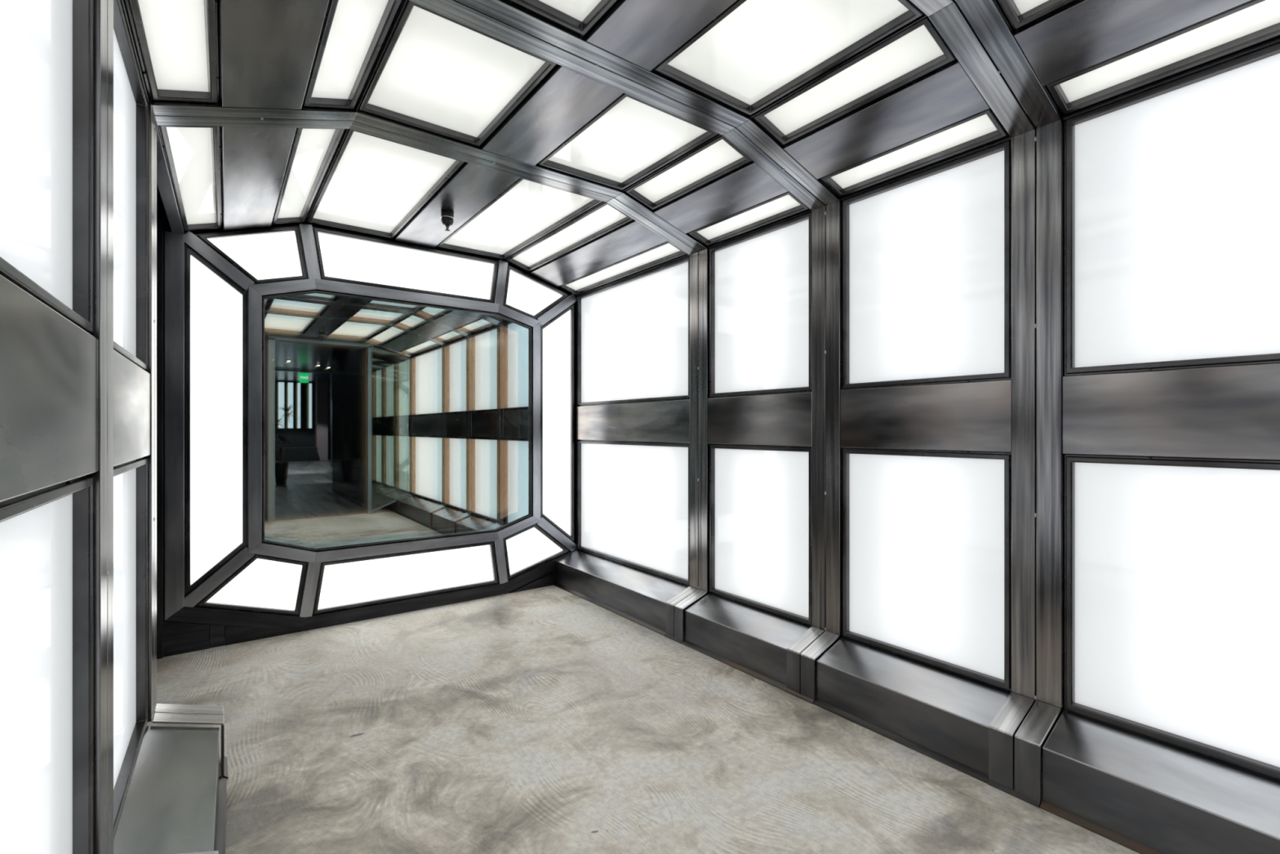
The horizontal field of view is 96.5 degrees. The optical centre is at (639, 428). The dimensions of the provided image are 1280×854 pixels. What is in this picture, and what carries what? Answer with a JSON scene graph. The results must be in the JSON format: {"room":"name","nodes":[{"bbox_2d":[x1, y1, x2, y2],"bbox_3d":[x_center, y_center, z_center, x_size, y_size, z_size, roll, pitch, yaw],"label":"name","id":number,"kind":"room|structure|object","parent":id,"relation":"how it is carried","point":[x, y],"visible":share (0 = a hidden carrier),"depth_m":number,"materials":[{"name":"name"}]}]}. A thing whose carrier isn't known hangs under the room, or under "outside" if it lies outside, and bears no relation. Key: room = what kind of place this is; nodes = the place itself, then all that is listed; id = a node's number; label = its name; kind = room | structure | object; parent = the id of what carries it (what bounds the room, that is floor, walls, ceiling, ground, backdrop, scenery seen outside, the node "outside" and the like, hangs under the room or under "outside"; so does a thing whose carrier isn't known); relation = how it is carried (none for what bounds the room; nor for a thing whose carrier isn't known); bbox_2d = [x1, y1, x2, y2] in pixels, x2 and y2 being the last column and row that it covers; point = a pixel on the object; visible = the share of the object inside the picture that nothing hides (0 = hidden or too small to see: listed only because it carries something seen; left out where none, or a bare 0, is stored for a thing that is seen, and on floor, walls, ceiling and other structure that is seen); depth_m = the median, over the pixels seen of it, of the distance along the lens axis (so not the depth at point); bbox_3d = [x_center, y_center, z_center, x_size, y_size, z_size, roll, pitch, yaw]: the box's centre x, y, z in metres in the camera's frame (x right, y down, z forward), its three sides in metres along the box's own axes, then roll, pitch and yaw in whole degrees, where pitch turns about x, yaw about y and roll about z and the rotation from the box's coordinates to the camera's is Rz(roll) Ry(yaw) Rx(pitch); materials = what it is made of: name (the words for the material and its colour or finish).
{"room":"futuristic corridor","nodes":[
{"label":"futuristic corridor","id":0,"kind":"room"},
{"bbox_2d":[156,184,162,202],"bbox_3d":[-1.033,-1.421,1.381,0.903,0.304,5.350,0,0,-37],"label":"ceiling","id":1,"kind":"structure","parent":0,"point":[158,196],"depth_m":3.19,"materials":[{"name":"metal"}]},
{"bbox_2d":[156,124,184,234],"bbox_3d":[-2.224,-1.169,2.680,0.055,0.100,1.445,0,0,-35],"label":"header beam","id":2,"kind":"structure","parent":0,"point":[164,182],"depth_m":2.69,"materials":[{"name":"grey metal"}]},
{"bbox_2d":[156,201,185,619],"bbox_3d":[-3.434,-0.162,2.894,1.770,2.900,0.250,0,0,-37],"label":"wall","id":3,"kind":"structure","parent":0,"point":[160,207],"depth_m":3.27,"materials":[{"name":"metal"}]},
{"bbox_2d":[156,211,164,658],"bbox_3d":[-2.735,0.035,3.218,0.078,2.508,0.070,0,0,-37],"label":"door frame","id":4,"kind":"structure","parent":3,"relation":"attached to","point":[160,217],"depth_m":3.21,"materials":[{"name":"metal"}]},
{"bbox_2d":[185,221,576,547],"bbox_3d":[-1.699,-0.156,4.300,2.693,2.888,0.200,0,0,-37],"label":"wall","id":5,"kind":"structure","parent":0,"point":[557,287],"depth_m":4.55,"materials":[{"name":"metal"}]},
{"bbox_2d":[146,92,707,254],"bbox_3d":[-0.684,-1.239,2.829,2.669,0.238,0.163,0,0,-37],"label":"rib","id":6,"kind":"object","parent":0,"point":[166,113],"visible":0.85,"depth_m":2.56,"materials":[{"name":"metal"}]},
{"bbox_2d":[124,0,219,102],"bbox_3d":[-1.402,-1.220,1.707,0.240,0.182,0.771,0,0,-37],"label":"light panel","id":7,"kind":"object","parent":6,"relation":"attached to","point":[175,41],"visible":1,"depth_m":1.76,"materials":[{"name":"white plastic"}]},
{"bbox_2d":[158,125,222,231],"bbox_3d":[-2.143,-1.220,2.740,0.223,0.184,1.444,0,0,-36],"label":"light panel","id":8,"kind":"object","parent":6,"relation":"attached to","point":[193,153],"visible":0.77,"depth_m":2.62,"materials":[{"name":"white plastic"}]},
{"bbox_2d":[220,126,296,230],"bbox_3d":[-1.961,-1.240,2.877,0.262,0.120,1.442,0,0,-36],"label":"ceiling plate","id":9,"kind":"object","parent":6,"relation":"attached to","point":[254,160],"visible":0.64,"depth_m":2.70,"materials":[{"name":"metal"}]},
{"bbox_2d":[217,0,328,109],"bbox_3d":[-1.209,-1.240,1.851,0.270,0.120,0.773,0,0,-36],"label":"ceiling plate","id":10,"kind":"object","parent":6,"relation":"attached to","point":[267,49],"visible":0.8,"depth_m":1.83,"materials":[{"name":"metal"}]},
{"bbox_2d":[271,128,344,224],"bbox_3d":[-1.796,-1.351,3.000,0.223,0.178,1.441,0,0,-37],"label":"light panel","id":11,"kind":"object","parent":6,"relation":"attached to","point":[312,152],"visible":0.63,"depth_m":2.90,"materials":[{"name":"white plastic"}]},
{"bbox_2d":[304,128,348,222],"bbox_3d":[-1.706,-1.336,3.068,0.016,0.044,1.444,0,0,-37],"label":"strip","id":12,"kind":"object","parent":6,"relation":"attached to","point":[345,131],"visible":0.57,"depth_m":2.93,"materials":[{"name":"black metal"}]},
{"bbox_2d":[302,0,401,108],"bbox_3d":[-1.036,-1.352,1.980,0.229,0.179,0.771,0,0,-37],"label":"light panel","id":13,"kind":"object","parent":6,"relation":"attached to","point":[353,33],"visible":0.7,"depth_m":1.97,"materials":[{"name":"white plastic"}]},
{"bbox_2d":[355,0,407,111],"bbox_3d":[-0.944,-1.336,2.050,0.016,0.044,0.774,0,0,-37],"label":"strip","id":14,"kind":"object","parent":6,"relation":"attached to","point":[402,3],"visible":0.56,"depth_m":2.00,"materials":[{"name":"black metal"}]},
{"bbox_2d":[306,128,464,238],"bbox_3d":[-1.490,-1.383,3.229,0.529,0.131,1.441,0,0,-37],"label":"light panel","id":15,"kind":"object","parent":6,"relation":"attached to","point":[374,185],"visible":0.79,"depth_m":3.14,"materials":[{"name":"white plastic"}]},
{"bbox_2d":[394,161,519,247],"bbox_3d":[-1.165,-1.335,3.473,0.274,0.050,1.441,0,0,-37],"label":"ceiling plate","id":16,"kind":"object","parent":6,"relation":"attached to","point":[471,188],"visible":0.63,"depth_m":3.31,"materials":[{"name":"metal"}]},
{"bbox_2d":[440,210,453,231],"bbox_3d":[-1.167,-1.256,3.461,0.079,0.108,0.079,0,0,-37],"label":"sprinkler head","id":17,"kind":"object","parent":16,"relation":"attached to","point":[446,216],"visible":1,"depth_m":3.44},
{"bbox_2d":[358,0,556,146],"bbox_3d":[-0.729,-1.383,2.211,0.529,0.131,0.771,0,0,-37],"label":"light panel","id":18,"kind":"object","parent":6,"relation":"attached to","point":[436,73],"visible":0.71,"depth_m":2.18,"materials":[{"name":"white plastic"}]},
{"bbox_2d":[436,177,603,259],"bbox_3d":[-0.839,-1.383,3.717,0.529,0.131,1.441,0,0,-37],"label":"light panel","id":19,"kind":"object","parent":6,"relation":"attached to","point":[526,211],"visible":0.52,"depth_m":3.65,"materials":[{"name":"white plastic"}]},
{"bbox_2d":[481,63,623,165],"bbox_3d":[-0.403,-1.335,2.455,0.274,0.050,0.771,0,0,-37],"label":"ceiling plate","id":20,"kind":"object","parent":6,"relation":"attached to","point":[565,100],"visible":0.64,"depth_m":2.40,"materials":[{"name":"metal"}]},
{"bbox_2d":[503,201,604,260],"bbox_3d":[-0.624,-1.336,3.878,0.016,0.044,1.444,0,0,-37],"label":"strip","id":21,"kind":"object","parent":6,"relation":"attached to","point":[602,202],"visible":0.36,"depth_m":3.75,"materials":[{"name":"black metal"}]},
{"bbox_2d":[506,201,633,271],"bbox_3d":[-0.526,-1.349,3.951,0.242,0.184,1.441,0,0,-37],"label":"light panel","id":22,"kind":"object","parent":6,"relation":"attached to","point":[604,218],"visible":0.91,"depth_m":3.86,"materials":[{"name":"white plastic"}]},
{"bbox_2d":[529,219,667,286],"bbox_3d":[-0.350,-1.235,4.082,0.260,0.119,1.441,0,0,-37],"label":"ceiling plate","id":23,"kind":"object","parent":6,"relation":"attached to","point":[631,238],"visible":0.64,"depth_m":3.95,"materials":[{"name":"metal"}]},
{"bbox_2d":[558,241,687,294],"bbox_3d":[-0.168,-1.218,4.219,0.208,0.174,1.441,0,0,-37],"label":"light panel","id":24,"kind":"object","parent":6,"relation":"attached to","point":[665,251],"visible":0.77,"depth_m":4.14,"materials":[{"name":"white plastic"}]},
{"bbox_2d":[576,253,689,296],"bbox_3d":[-0.092,-1.138,4.276,0.039,0.034,1.441,0,0,-37],"label":"eave angle","id":25,"kind":"object","parent":6,"relation":"attached to","point":[686,255],"visible":0.63,"depth_m":4.16,"materials":[{"name":"black metal"}]},
{"bbox_2d":[622,133,720,191],"bbox_3d":[0.138,-1.336,2.860,0.016,0.044,0.774,0,0,-37],"label":"strip","id":26,"kind":"object","parent":6,"relation":"attached to","point":[717,135],"visible":0.36,"depth_m":2.81,"materials":[{"name":"black metal"}]},
{"bbox_2d":[625,134,751,209],"bbox_3d":[0.236,-1.349,2.933,0.242,0.184,0.771,0,0,-37],"label":"light panel","id":27,"kind":"object","parent":6,"relation":"attached to","point":[718,157],"visible":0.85,"depth_m":2.91,"materials":[{"name":"white plastic"}]},
{"bbox_2d":[653,160,788,233],"bbox_3d":[0.412,-1.235,3.064,0.260,0.119,0.771,0,0,-37],"label":"ceiling plate","id":28,"kind":"object","parent":6,"relation":"attached to","point":[747,185],"visible":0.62,"depth_m":3.01,"materials":[{"name":"metal"}]},
{"bbox_2d":[688,191,808,245],"bbox_3d":[0.594,-1.218,3.201,0.208,0.174,0.771,0,0,-37],"label":"light panel","id":29,"kind":"object","parent":6,"relation":"attached to","point":[784,205],"visible":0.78,"depth_m":3.18,"materials":[{"name":"white plastic"}]},
{"bbox_2d":[707,208,812,248],"bbox_3d":[0.670,-1.138,3.258,0.039,0.034,0.771,0,0,-37],"label":"eave angle","id":30,"kind":"object","parent":6,"relation":"attached to","point":[808,211],"visible":0.66,"depth_m":3.21,"materials":[{"name":"black metal"}]},
{"bbox_2d":[409,0,839,210],"bbox_3d":[-0.132,-1.239,2.072,2.691,0.238,0.163,0,0,-37],"label":"rib","id":31,"kind":"object","parent":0,"point":[508,21],"visible":0.92,"depth_m":2.15,"materials":[{"name":"metal"}]},
{"bbox_2d":[510,0,617,35],"bbox_3d":[-0.174,-1.383,1.470,0.529,0.131,0.749,0,0,-37],"label":"light panel","id":32,"kind":"object","parent":31,"relation":"attached to","point":[580,16],"visible":1,"depth_m":1.82,"materials":[{"name":"white plastic"}]},
{"bbox_2d":[537,93,718,190],"bbox_3d":[-0.077,-1.383,2.699,0.529,0.131,0.771,0,0,-37],"label":"light panel","id":33,"kind":"object","parent":31,"relation":"attached to","point":[632,138],"visible":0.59,"depth_m":2.69,"materials":[{"name":"white plastic"}]},
{"bbox_2d":[749,13,927,118],"bbox_3d":[0.693,-1.336,2.119,0.016,0.044,0.752,0,0,-37],"label":"strip","id":34,"kind":"object","parent":31,"relation":"attached to","point":[923,15],"visible":0.36,"depth_m":2.05,"materials":[{"name":"black metal"}]},
{"bbox_2d":[753,16,956,144],"bbox_3d":[0.791,-1.349,2.192,0.242,0.184,0.749,0,0,-37],"label":"light panel","id":35,"kind":"object","parent":31,"relation":"attached to","point":[919,49],"visible":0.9,"depth_m":2.14,"materials":[{"name":"white plastic"}]},
{"bbox_2d":[820,107,1008,196],"bbox_3d":[1.149,-1.218,2.460,0.208,0.174,0.749,0,0,-37],"label":"light panel","id":36,"kind":"object","parent":31,"relation":"attached to","point":[983,127],"visible":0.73,"depth_m":2.42,"materials":[{"name":"white plastic"}]},
{"bbox_2d":[146,585,1139,853],"bbox_3d":[-1.498,1.338,2.002,14.000,0.100,7.000,0,0,-37],"label":"floor","id":37,"kind":"structure","parent":0,"point":[547,719],"depth_m":2.25,"materials":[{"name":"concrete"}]},
{"bbox_2d":[113,725,226,853],"bbox_3d":[-1.392,1.152,1.715,0.258,0.272,0.771,0,0,-37],"label":"ledge","id":38,"kind":"object","parent":37,"relation":"on","point":[175,802],"visible":0.83,"depth_m":1.66,"materials":[{"name":"grey metal"}]},
{"bbox_2d":[152,703,227,778],"bbox_3d":[-1.651,1.150,2.106,0.212,0.277,0.163,0,0,-37],"label":"ledge cap","id":39,"kind":"object","parent":37,"relation":"on","point":[176,713],"visible":0.99,"depth_m":2.09,"materials":[{"name":"metal"}]},
{"bbox_2d":[142,103,156,722],"bbox_3d":[-1.759,-0.055,2.025,0.062,2.136,0.163,0,0,-37],"label":"steel post","id":40,"kind":"object","parent":39,"relation":"on","point":[152,125],"visible":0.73,"depth_m":2.01,"materials":[{"name":"black metal"}]},
{"bbox_2d":[181,850,218,853],"bbox_3d":[-1.107,1.150,1.343,0.212,0.277,0.163,0,0,-37],"label":"ledge cap","id":41,"kind":"object","parent":37,"relation":"on","point":[211,851],"visible":1,"depth_m":1.44,"materials":[{"name":"metal"}]},
{"bbox_2d":[85,0,113,853],"bbox_3d":[-1.215,-0.055,1.262,0.062,2.136,0.163,0,0,-37],"label":"steel post","id":42,"kind":"object","parent":41,"relation":"on","point":[103,331],"visible":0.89,"depth_m":1.26,"materials":[{"name":"black metal"}]},
{"bbox_2d":[120,0,149,103],"bbox_3d":[-1.484,-1.138,1.645,0.039,0.034,0.772,0,0,-35],"label":"eave angle","id":43,"kind":"object","parent":42,"relation":"attached to","point":[122,1],"visible":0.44,"depth_m":1.68,"materials":[{"name":"black metal"}]},
{"bbox_2d":[163,619,302,657],"bbox_3d":[-2.435,1.187,3.449,0.685,0.203,0.048,0,0,-37],"label":"kick plate","id":44,"kind":"object","parent":37,"relation":"on","point":[179,637],"visible":0.88,"depth_m":3.33,"materials":[{"name":"metal"}]},
{"bbox_2d":[164,223,577,631],"bbox_3d":[-1.596,-0.012,4.079,2.764,2.601,0.054,0,0,-37],"label":"frame","id":45,"kind":"object","parent":37,"relation":"on","point":[179,607],"visible":0.99,"depth_m":3.50,"materials":[{"name":"grey metal"}]},
{"bbox_2d":[184,244,248,596],"bbox_3d":[-2.543,-0.051,3.436,0.305,2.043,0.131,0,0,-37],"label":"light panel","id":46,"kind":"object","parent":45,"relation":"attached to","point":[216,308],"visible":1,"depth_m":3.39,"materials":[{"name":"white plastic"}]},
{"bbox_2d":[194,553,307,615],"bbox_3d":[-2.400,0.977,3.543,0.581,0.428,0.131,0,0,-37],"label":"light panel","id":47,"kind":"object","parent":45,"relation":"attached to","point":[265,584],"visible":0.96,"depth_m":3.54,"materials":[{"name":"white plastic"}]},
{"bbox_2d":[194,225,307,284],"bbox_3d":[-2.399,-1.091,3.543,0.580,0.412,0.131,0,0,-37],"label":"light panel","id":48,"kind":"object","parent":45,"relation":"attached to","point":[270,255],"visible":0.95,"depth_m":3.54,"materials":[{"name":"white plastic"}]},
{"bbox_2d":[262,289,532,551],"bbox_3d":[-1.637,-0.052,4.114,1.831,1.703,0.130,0,0,-37],"label":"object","id":49,"kind":"object","parent":45,"relation":"attached to","point":[384,420],"visible":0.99,"depth_m":3.98,"materials":[{"name":"clear glass"}]},
{"bbox_2d":[311,226,497,302],"bbox_3d":[-1.642,-1.138,4.110,1.270,0.340,0.131,0,0,-37],"label":"light panel","id":50,"kind":"object","parent":45,"relation":"attached to","point":[343,257],"visible":0.96,"depth_m":4.04,"materials":[{"name":"white plastic"}]},
{"bbox_2d":[312,541,497,614],"bbox_3d":[-1.642,1.033,4.110,1.270,0.339,0.131,0,0,-37],"label":"light panel","id":51,"kind":"object","parent":45,"relation":"attached to","point":[351,583],"visible":0.98,"depth_m":4.03,"materials":[{"name":"white glass"}]},
{"bbox_2d":[502,524,569,579],"bbox_3d":[-0.867,0.978,4.690,0.607,0.428,0.131,0,0,-37],"label":"light panel","id":52,"kind":"object","parent":45,"relation":"attached to","point":[529,548],"visible":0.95,"depth_m":4.62,"materials":[{"name":"white glass"}]},
{"bbox_2d":[502,264,569,319],"bbox_3d":[-0.867,-1.091,4.690,0.606,0.412,0.131,0,0,-37],"label":"light panel","id":53,"kind":"object","parent":45,"relation":"attached to","point":[525,294],"visible":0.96,"depth_m":4.62,"materials":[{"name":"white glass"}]},
{"bbox_2d":[540,303,574,542],"bbox_3d":[-0.721,-0.051,4.799,0.329,2.046,0.131,0,0,-37],"label":"light panel","id":54,"kind":"object","parent":45,"relation":"attached to","point":[557,335],"visible":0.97,"depth_m":4.78,"materials":[{"name":"white glass"}]},
{"bbox_2d":[508,569,555,593],"bbox_3d":[-0.778,1.199,4.689,0.652,0.178,0.040,0,0,-37],"label":"kick plate","id":55,"kind":"object","parent":37,"relation":"on","point":[549,579],"visible":0.31,"depth_m":4.65,"materials":[{"name":"metal"}]},
{"bbox_2d":[553,548,692,635],"bbox_3d":[-0.185,1.152,4.206,0.240,0.272,1.441,0,0,-37],"label":"ledge","id":56,"kind":"object","parent":37,"relation":"on","point":[639,596],"visible":0.91,"depth_m":4.07,"materials":[{"name":"grey metal"}]},
{"bbox_2d":[664,586,706,644],"bbox_3d":[0.284,1.150,3.554,0.212,0.277,0.163,0,0,-37],"label":"ledge cap","id":57,"kind":"object","parent":37,"relation":"on","point":[674,606],"visible":1,"depth_m":3.52,"materials":[{"name":"metal"}]},
{"bbox_2d":[689,248,710,591],"bbox_3d":[0.391,-0.055,3.634,0.060,2.136,0.163,0,0,-37],"label":"steel post","id":58,"kind":"object","parent":57,"relation":"on","point":[700,260],"visible":0.96,"depth_m":3.62,"materials":[{"name":"black metal"}]},
{"bbox_2d":[576,399,689,442],"bbox_3d":[-0.090,-0.050,4.277,0.050,0.280,1.441,0,0,-37],"label":"band","id":59,"kind":"object","parent":58,"relation":"attached to","point":[664,421],"visible":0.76,"depth_m":4.14,"materials":[{"name":"grey metal"}]},
{"bbox_2d":[707,391,812,446],"bbox_3d":[0.672,-0.050,3.259,0.050,0.280,0.771,0,0,-37],"label":"band","id":60,"kind":"object","parent":58,"relation":"attached to","point":[782,419],"visible":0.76,"depth_m":3.20,"materials":[{"name":"grey metal"}]},
{"bbox_2d":[681,592,813,690],"bbox_3d":[0.577,1.152,3.188,0.240,0.272,0.771,0,0,-37],"label":"ledge","id":61,"kind":"object","parent":37,"relation":"on","point":[753,641],"visible":0.91,"depth_m":3.12,"materials":[{"name":"grey metal"}]},
{"bbox_2d":[785,626,839,703],"bbox_3d":[0.845,1.150,2.804,0.212,0.277,0.163,0,0,-37],"label":"ledge cap","id":62,"kind":"object","parent":37,"relation":"on","point":[802,653],"visible":1,"depth_m":2.77,"materials":[{"name":"metal"}]},
{"bbox_2d":[812,200,842,635],"bbox_3d":[0.952,-0.055,2.884,0.060,2.136,0.163,0,0,-37],"label":"steel post","id":63,"kind":"object","parent":62,"relation":"on","point":[827,220],"visible":0.96,"depth_m":2.86,"materials":[{"name":"black metal"}]},
{"bbox_2d":[813,635,1012,783],"bbox_3d":[1.132,1.152,2.447,0.240,0.272,0.749,0,0,-37],"label":"ledge","id":64,"kind":"object","parent":37,"relation":"on","point":[944,716],"visible":0.9,"depth_m":2.36,"materials":[{"name":"grey metal"}]},
{"bbox_2d":[986,692,1061,807],"bbox_3d":[1.393,1.150,2.071,0.212,0.277,0.163,0,0,-37],"label":"ledge cap","id":65,"kind":"object","parent":37,"relation":"on","point":[1033,731],"visible":1,"depth_m":2.03,"materials":[{"name":"metal"}]},
{"bbox_2d":[1011,119,1064,707],"bbox_3d":[1.500,-0.055,2.152,0.060,2.136,0.163,0,0,-37],"label":"steel post","id":66,"kind":"object","parent":65,"relation":"on","point":[1037,156],"visible":0.96,"depth_m":2.13,"materials":[{"name":"black metal"}]},
{"bbox_2d":[909,0,1062,137],"bbox_3d":[0.408,-1.239,1.334,2.713,0.238,0.163,0,0,-37],"label":"rib","id":67,"kind":"object","parent":66,"relation":"on","point":[980,34],"visible":0.94,"depth_m":1.91,"materials":[{"name":"metal"}]},
{"bbox_2d":[654,0,923,115],"bbox_3d":[0.478,-1.383,1.958,0.529,0.131,0.749,0,0,-37],"label":"light panel","id":68,"kind":"object","parent":67,"relation":"attached to","point":[753,54],"visible":0.79,"depth_m":1.99,"materials":[{"name":"white glass"}]},
{"bbox_2d":[997,0,1074,29],"bbox_3d":[1.536,-1.349,1.196,0.242,0.184,1.408,0,0,-37],"label":"light panel","id":69,"kind":"object","parent":67,"relation":"attached to","point":[1019,13],"visible":1,"depth_m":1.75,"materials":[{"name":"white glass"}]},
{"bbox_2d":[1045,0,1279,114],"bbox_3d":[1.895,-1.218,1.464,0.208,0.174,1.408,0,0,-37],"label":"light panel","id":70,"kind":"object","parent":67,"relation":"attached to","point":[1251,23],"visible":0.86,"depth_m":1.78,"materials":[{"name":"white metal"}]},
{"bbox_2d":[1040,708,1279,853],"bbox_3d":[1.877,1.152,1.451,0.240,0.272,1.408,0,0,-37],"label":"ledge","id":71,"kind":"object","parent":37,"relation":"on","point":[1140,793],"visible":1,"depth_m":1.76,"materials":[{"name":"grey metal"}]},
{"bbox_2d":[576,35,1279,755],"bbox_3d":[2.027,-0.162,1.736,0.080,2.900,8.750,0,0,-37],"label":"wall","id":72,"kind":"structure","parent":0,"point":[708,592],"depth_m":3.04,"materials":[{"name":"metal"}]},
{"bbox_2d":[577,440,689,585],"bbox_3d":[-0.053,0.555,4.305,0.131,0.926,1.441,0,0,-37],"label":"light panel","id":73,"kind":"object","parent":72,"relation":"attached to","point":[633,497],"visible":0.97,"depth_m":4.21,"materials":[{"name":"white glass"}]},
{"bbox_2d":[577,256,689,406],"bbox_3d":[-0.053,-0.659,4.305,0.131,0.935,1.441,0,0,-37],"label":"light panel","id":74,"kind":"object","parent":72,"relation":"attached to","point":[633,332],"visible":0.96,"depth_m":4.21,"materials":[{"name":"white glass"}]},
{"bbox_2d":[709,443,812,625],"bbox_3d":[0.709,0.555,3.287,0.131,0.926,0.771,0,0,-37],"label":"light panel","id":75,"kind":"object","parent":72,"relation":"attached to","point":[761,495],"visible":0.95,"depth_m":3.24,"materials":[{"name":"white glass"}]},
{"bbox_2d":[709,211,812,398],"bbox_3d":[0.709,-0.659,3.287,0.131,0.935,0.771,0,0,-37],"label":"light panel","id":76,"kind":"object","parent":72,"relation":"attached to","point":[761,282],"visible":0.97,"depth_m":3.24,"materials":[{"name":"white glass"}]},
{"bbox_2d":[840,379,1011,452],"bbox_3d":[1.226,-0.050,2.518,0.050,0.280,0.749,0,0,-37],"label":"band","id":77,"kind":"object","parent":72,"relation":"attached to","point":[971,416],"visible":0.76,"depth_m":2.45,"materials":[{"name":"grey metal"}]},
{"bbox_2d":[840,135,1011,200],"bbox_3d":[1.224,-1.138,2.517,0.039,0.034,0.749,0,0,-37],"label":"eave angle","id":78,"kind":"object","parent":72,"relation":"attached to","point":[1006,138],"visible":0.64,"depth_m":2.46,"materials":[{"name":"black metal"}]},
{"bbox_2d":[842,447,1011,690],"bbox_3d":[1.264,0.555,2.546,0.131,0.926,0.749,0,0,-37],"label":"light panel","id":79,"kind":"object","parent":72,"relation":"attached to","point":[926,534],"visible":0.98,"depth_m":2.48,"materials":[{"name":"white glass"}]},
{"bbox_2d":[842,139,1011,390],"bbox_3d":[1.264,-0.659,2.546,0.131,0.935,0.749,0,0,-37],"label":"light panel","id":80,"kind":"object","parent":72,"relation":"attached to","point":[926,255],"visible":0.96,"depth_m":2.48,"materials":[{"name":"white glass"}]},
{"bbox_2d":[1062,363,1279,460],"bbox_3d":[1.972,-0.050,1.522,0.050,0.280,1.408,0,0,-37],"label":"band","id":81,"kind":"object","parent":72,"relation":"attached to","point":[1233,411],"visible":1,"depth_m":1.82,"materials":[{"name":"grey metal"}]},
{"bbox_2d":[1062,35,1279,119],"bbox_3d":[1.970,-1.138,1.520,0.039,0.034,1.408,0,0,-37],"label":"eave angle","id":82,"kind":"object","parent":72,"relation":"attached to","point":[1274,40],"visible":0.82,"depth_m":1.83,"materials":[{"name":"black metal"}]},
{"bbox_2d":[1063,453,1279,778],"bbox_3d":[2.009,0.555,1.550,0.131,0.926,1.408,0,0,-37],"label":"light panel","id":83,"kind":"object","parent":72,"relation":"attached to","point":[1172,564],"visible":1,"depth_m":1.85,"materials":[{"name":"white glass"}]},
{"bbox_2d":[1063,42,1279,376],"bbox_3d":[2.009,-0.659,1.550,0.131,0.935,1.408,0,0,-37],"label":"light panel","id":84,"kind":"object","parent":72,"relation":"attached to","point":[1172,188],"visible":1,"depth_m":1.85,"materials":[{"name":"white glass"}]},
{"bbox_3d":[0.771,-1.421,2.732,0.867,0.097,5.350,17,-10,-36],"label":"ceiling","id":85,"kind":"structure","parent":0,"visible":0},
{"bbox_2d":[783,58,990,179],"bbox_3d":[0.966,-1.235,2.323,0.260,0.119,0.749,0,0,-37],"label":"ceiling plate","id":86,"kind":"object","parent":85,"relation":"attached to","point":[945,95],"visible":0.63,"depth_m":2.25,"materials":[{"name":"metal"}]},
{"bbox_2d":[1013,0,1251,85],"bbox_3d":[1.712,-1.235,1.327,0.260,0.119,1.408,0,0,-37],"label":"ceiling plate","id":87,"kind":"object","parent":85,"relation":"attached to","point":[1077,36],"visible":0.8,"depth_m":1.73,"materials":[{"name":"metal"}]},
{"bbox_3d":[-0.114,-1.523,2.069,1.393,0.100,5.350,0,0,-37],"label":"ceiling","id":88,"kind":"structure","parent":0,"visible":0},
{"bbox_2d":[586,0,737,71],"bbox_3d":[0.152,-1.335,1.714,0.274,0.050,0.749,0,0,-37],"label":"ceiling plate","id":89,"kind":"object","parent":88,"relation":"attached to","point":[643,33],"visible":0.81,"depth_m":1.86,"materials":[{"name":"metal"}]},
{"bbox_3d":[-0.875,-0.162,0.472,0.080,2.900,3.708,0,0,-35],"label":"wall","id":90,"kind":"structure","parent":0,"visible":0},
{"bbox_2d":[0,475,93,853],"bbox_3d":[-0.987,0.555,0.863,0.131,0.926,0.749,0,0,-35],"label":"light panel","id":91,"kind":"object","parent":90,"relation":"attached to","point":[46,534],"visible":0.91,"depth_m":1.00,"materials":[{"name":"white glass"}]},
{"bbox_2d":[0,0,93,333],"bbox_3d":[-0.987,-0.659,0.863,0.131,0.935,0.749,0,0,-35],"label":"light panel","id":92,"kind":"object","parent":90,"relation":"attached to","point":[46,46],"visible":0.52,"depth_m":1.00,"materials":[{"name":"white glass"}]},
{"bbox_2d":[0,274,97,502],"bbox_3d":[-0.949,-0.050,0.890,0.050,0.280,0.750,0,0,-35],"label":"band","id":93,"kind":"object","parent":90,"relation":"attached to","point":[49,363],"visible":1,"depth_m":0.85,"materials":[{"name":"grey metal"}]},
{"bbox_2d":[113,457,147,839],"bbox_3d":[-1.525,0.555,1.617,0.131,0.926,0.772,0,0,-35],"label":"light panel","id":94,"kind":"object","parent":90,"relation":"attached to","point":[130,477],"visible":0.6,"depth_m":1.75,"materials":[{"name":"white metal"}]},
{"bbox_2d":[113,0,147,370],"bbox_3d":[-1.525,-0.659,1.617,0.131,0.935,0.772,0,0,-35],"label":"light panel","id":95,"kind":"object","parent":90,"relation":"attached to","point":[130,100],"visible":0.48,"depth_m":1.77,"materials":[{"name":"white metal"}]},
{"bbox_2d":[113,350,150,466],"bbox_3d":[-1.486,-0.050,1.644,0.050,0.280,0.773,0,0,-35],"label":"band","id":96,"kind":"object","parent":90,"relation":"attached to","point":[131,383],"visible":0.54,"depth_m":1.58,"materials":[{"name":"grey metal"}]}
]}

